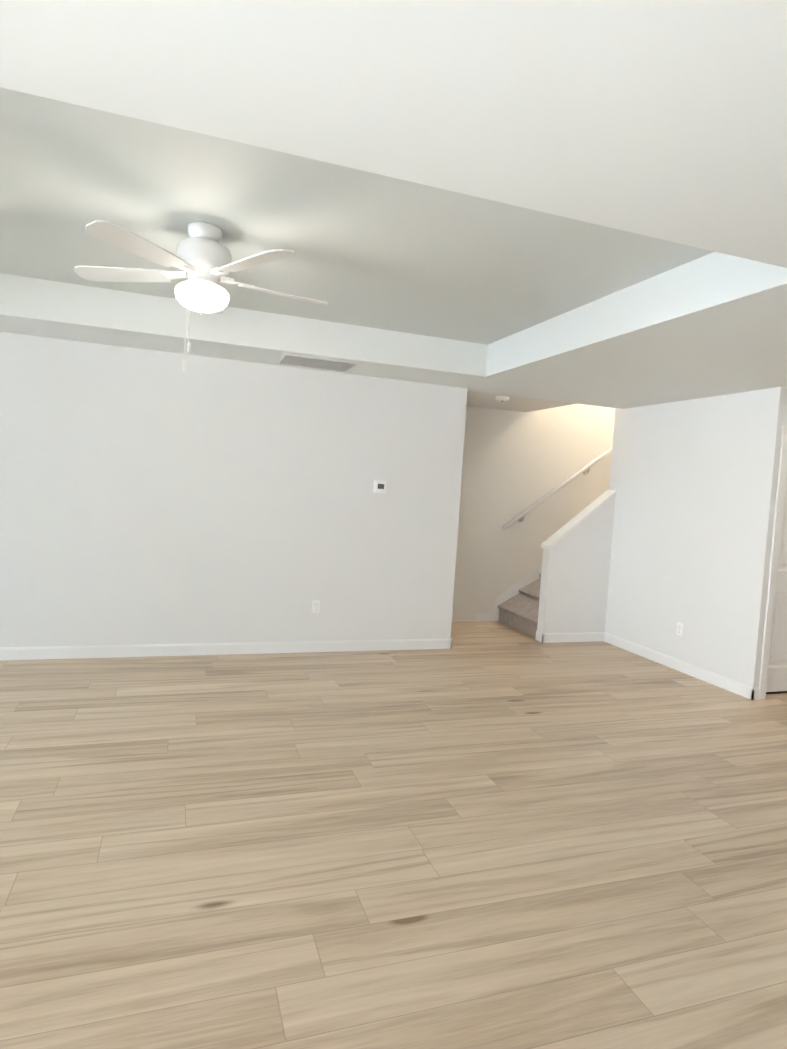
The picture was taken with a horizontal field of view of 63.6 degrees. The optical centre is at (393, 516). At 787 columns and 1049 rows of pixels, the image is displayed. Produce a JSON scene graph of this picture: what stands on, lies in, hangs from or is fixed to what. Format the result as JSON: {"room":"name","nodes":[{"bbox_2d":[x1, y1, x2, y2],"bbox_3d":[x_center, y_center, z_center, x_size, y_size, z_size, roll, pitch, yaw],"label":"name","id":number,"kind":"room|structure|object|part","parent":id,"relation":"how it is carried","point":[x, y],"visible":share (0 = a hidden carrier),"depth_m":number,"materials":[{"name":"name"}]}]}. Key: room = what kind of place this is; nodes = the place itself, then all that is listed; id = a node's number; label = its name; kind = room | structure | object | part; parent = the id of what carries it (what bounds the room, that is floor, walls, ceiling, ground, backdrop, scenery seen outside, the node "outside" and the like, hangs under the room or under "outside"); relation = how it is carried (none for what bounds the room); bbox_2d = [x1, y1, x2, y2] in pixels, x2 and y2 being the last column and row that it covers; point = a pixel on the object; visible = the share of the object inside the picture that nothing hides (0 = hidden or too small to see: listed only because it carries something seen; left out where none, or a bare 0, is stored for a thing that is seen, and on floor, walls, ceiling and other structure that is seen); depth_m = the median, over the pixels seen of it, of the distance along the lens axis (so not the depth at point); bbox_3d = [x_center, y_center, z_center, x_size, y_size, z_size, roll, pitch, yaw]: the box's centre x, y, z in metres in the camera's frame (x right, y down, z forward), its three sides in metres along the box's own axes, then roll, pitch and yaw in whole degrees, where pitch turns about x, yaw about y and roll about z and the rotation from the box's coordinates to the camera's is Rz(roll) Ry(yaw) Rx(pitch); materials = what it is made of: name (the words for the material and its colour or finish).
{"room":"empty living room","nodes":[
{"label":"empty living room","id":0,"kind":"room"},
{"bbox_2d":[0,332,467,646],"bbox_3d":[-4.530,-0.210,4.234,10.840,2.440,0.120,3,3,-19],"label":"wall","id":1,"kind":"structure","parent":0,"point":[147,497],"depth_m":5.22,"materials":[{"name":"paint"}]},
{"bbox_2d":[0,638,451,659],"bbox_3d":[-4.575,0.963,4.228,10.854,0.095,0.014,3,3,-19],"label":"baseboard","id":2,"kind":"structure","parent":1,"relation":"attached to","point":[57,652],"depth_m":5.28,"materials":[{"name":"white paint"}]},
{"bbox_2d":[312,600,319,612],"bbox_3d":[-0.678,0.792,5.548,0.070,0.114,0.009,3,3,-19],"label":"electrical outlet","id":3,"kind":"object","parent":1,"relation":"attached to","point":[315,606],"visible":1,"depth_m":5.54,"materials":[{"name":"white plastic"}]},
{"bbox_2d":[373,480,386,493],"bbox_3d":[-0.116,-0.261,5.657,0.124,0.116,0.028,3,3,-19],"label":"thermostat","id":4,"kind":"object","parent":1,"relation":"attached to","point":[379,486],"visible":1,"depth_m":5.65,"materials":[{"name":"white plastic"}]},
{"bbox_2d":[0,87,714,344],"bbox_3d":[-0.922,-1.445,3.123,4.675,0.060,2.960,3,3,-19],"label":"ceiling","id":5,"kind":"structure","parent":0,"point":[374,250],"depth_m":3.05,"materials":[{"name":"paint"}]},
{"bbox_2d":[74,220,327,370],"bbox_3d":[-0.938,-1.064,3.181,1.264,0.707,1.248,3,3,-19],"label":"ceiling fan","id":6,"kind":"object","parent":5,"relation":"hanging from","point":[203,253],"depth_m":3.04,"materials":[{"name":"white plastic"}]},
{"bbox_3d":[-0.946,-1.072,3.141,0.262,0.117,0.262,3,3,-19],"label":"ceiling fan shade","id":7,"kind":"part","parent":6,"relation":"part of","materials":[{"name":"white glass"}]},
{"bbox_2d":[0,621,786,1048],"bbox_3d":[2.317,1.545,2.772,23.620,0.060,10.140,3,3,-19],"label":"floor","id":8,"kind":"structure","parent":0,"point":[488,835],"depth_m":2.60,"materials":[{"name":"brown wood"}]},
{"bbox_2d":[498,573,540,637],"bbox_3d":[3.024,0.102,7.487,3.406,2.457,0.854,3,3,-19],"label":"stairs","id":9,"kind":"structure","parent":8,"relation":"on","point":[519,611],"depth_m":7.12,"materials":[{"name":"carpet"}]},
{"bbox_2d":[0,0,786,410],"bbox_3d":[0.508,-1.139,1.970,6.555,0.260,9.740,3,3,-19],"label":"ceiling","id":10,"kind":"structure","parent":0,"point":[663,119],"depth_m":1.64,"materials":[{"name":"paint"}]},
{"bbox_2d":[276,353,359,371],"bbox_3d":[-0.612,-1.222,5.076,0.600,0.027,0.400,3,3,-19],"label":"ceiling vent","id":11,"kind":"object","parent":10,"relation":"in","point":[312,362],"visible":1,"depth_m":5.01,"materials":[{"name":"white metal"}]},
{"bbox_2d":[496,396,508,400],"bbox_3d":[1.077,-1.157,6.281,0.136,0.043,0.136,3,3,-19],"label":"smoke detector","id":12,"kind":"object","parent":10,"relation":"attached to","point":[502,398],"visible":1,"depth_m":6.23,"materials":[{"name":"white plastic"}]},
{"bbox_2d":[452,404,614,621],"bbox_3d":[3.645,-1.265,8.123,7.280,5.200,0.120,3,3,-19],"label":"wall","id":13,"kind":"structure","parent":0,"point":[515,464],"depth_m":7.38,"materials":[{"name":"paint"}]},
{"bbox_2d":[475,565,541,620],"bbox_3d":[2.760,0.003,7.844,3.680,2.587,0.002,3,3,-19],"label":"trim","id":14,"kind":"structure","parent":13,"relation":"attached to","point":[509,593],"depth_m":7.42,"materials":[{"name":"white paint"}]},
{"bbox_2d":[503,447,611,528],"bbox_3d":[2.741,-0.890,7.725,3.030,2.214,0.096,3,3,-19],"label":"handrail","id":15,"kind":"object","parent":13,"relation":"attached to","point":[520,516],"visible":0.38,"depth_m":7.44,"materials":[{"name":"white paint"}]},
{"bbox_2d":[519,403,575,411],"bbox_3d":[1.737,-2.546,6.796,0.100,2.760,0.990,3,3,-19],"label":"wall","id":16,"kind":"structure","parent":0,"point":[553,406],"depth_m":6.82,"materials":[{"name":"paint"}]},
{"bbox_2d":[537,495,615,632],"bbox_3d":[1.905,0.523,6.615,0.750,1.560,0.120,3,3,-19],"label":"wall","id":17,"kind":"structure","parent":0,"point":[574,584],"depth_m":6.57,"materials":[{"name":"paint"}]},
{"bbox_2d":[535,631,543,642],"bbox_3d":[1.500,1.237,6.518,0.014,0.095,0.130,3,3,-19],"label":"baseboard","id":18,"kind":"structure","parent":17,"relation":"attached to","point":[539,636],"depth_m":6.51,"materials":[{"name":"white paint"}]},
{"bbox_2d":[542,632,604,642],"bbox_3d":[1.873,1.257,6.585,0.764,0.095,0.014,3,3,-19],"label":"baseboard","id":19,"kind":"structure","parent":17,"relation":"attached to","point":[573,637],"depth_m":6.58,"materials":[{"name":"white paint"}]},
{"bbox_2d":[541,490,616,549],"bbox_3d":[1.926,0.029,6.589,0.770,0.646,0.156,3,3,-19],"label":"trim","id":20,"kind":"structure","parent":17,"relation":"on","point":[577,520],"depth_m":6.56,"materials":[{"name":"white paint"}]},
{"bbox_2d":[485,252,786,376],"bbox_3d":[1.232,-1.185,3.875,0.013,0.260,2.860,3,3,-19],"label":"ceiling","id":21,"kind":"structure","parent":0,"point":[709,280],"depth_m":3.47,"materials":[{"name":"white paint"}]},
{"bbox_2d":[605,387,786,687],"bbox_3d":[2.638,0.163,5.872,0.120,2.440,1.950,3,3,-19],"label":"wall","id":22,"kind":"structure","parent":0,"point":[693,482],"depth_m":5.58,"materials":[{"name":"paint"}]},
{"bbox_2d":[604,632,754,699],"bbox_3d":[2.522,1.333,5.842,0.014,0.095,1.844,3,3,-19],"label":"baseboard","id":23,"kind":"structure","parent":22,"relation":"attached to","point":[733,686],"depth_m":5.65,"materials":[{"name":"white paint"}]},
{"bbox_2d":[676,622,682,635],"bbox_3d":[2.580,1.019,5.726,0.009,0.114,0.070,3,3,-19],"label":"electrical outlet","id":24,"kind":"object","parent":22,"relation":"attached to","point":[679,631],"visible":1,"depth_m":5.72,"materials":[{"name":"white plastic"}]},
{"bbox_2d":[751,687,759,699],"bbox_3d":[2.845,1.395,4.988,0.074,0.095,0.014,3,3,-19],"label":"baseboard","id":25,"kind":"structure","parent":22,"relation":"attached to","point":[756,693],"depth_m":4.98,"materials":[{"name":"white paint"}]},
{"bbox_3d":[7.807,0.450,6.685,10.200,2.440,0.120,3,3,-19],"label":"wall","id":26,"kind":"structure","parent":0,"visible":0},
{"bbox_2d":[759,426,786,699],"bbox_3d":[3.272,0.389,5.061,0.710,2.147,0.020,3,3,-19],"label":"door frame","id":27,"kind":"structure","parent":26,"relation":"attached to","point":[773,570],"depth_m":4.95,"materials":[{"name":"white paint"}]},
{"bbox_2d":[766,470,786,693],"bbox_3d":[3.245,0.421,5.133,0.552,2.070,0.105,3,3,-19],"label":"hall door","id":28,"kind":"structure","parent":26,"relation":"in","point":[777,676],"depth_m":5.14,"materials":[{"name":"white wood"}]}
]}

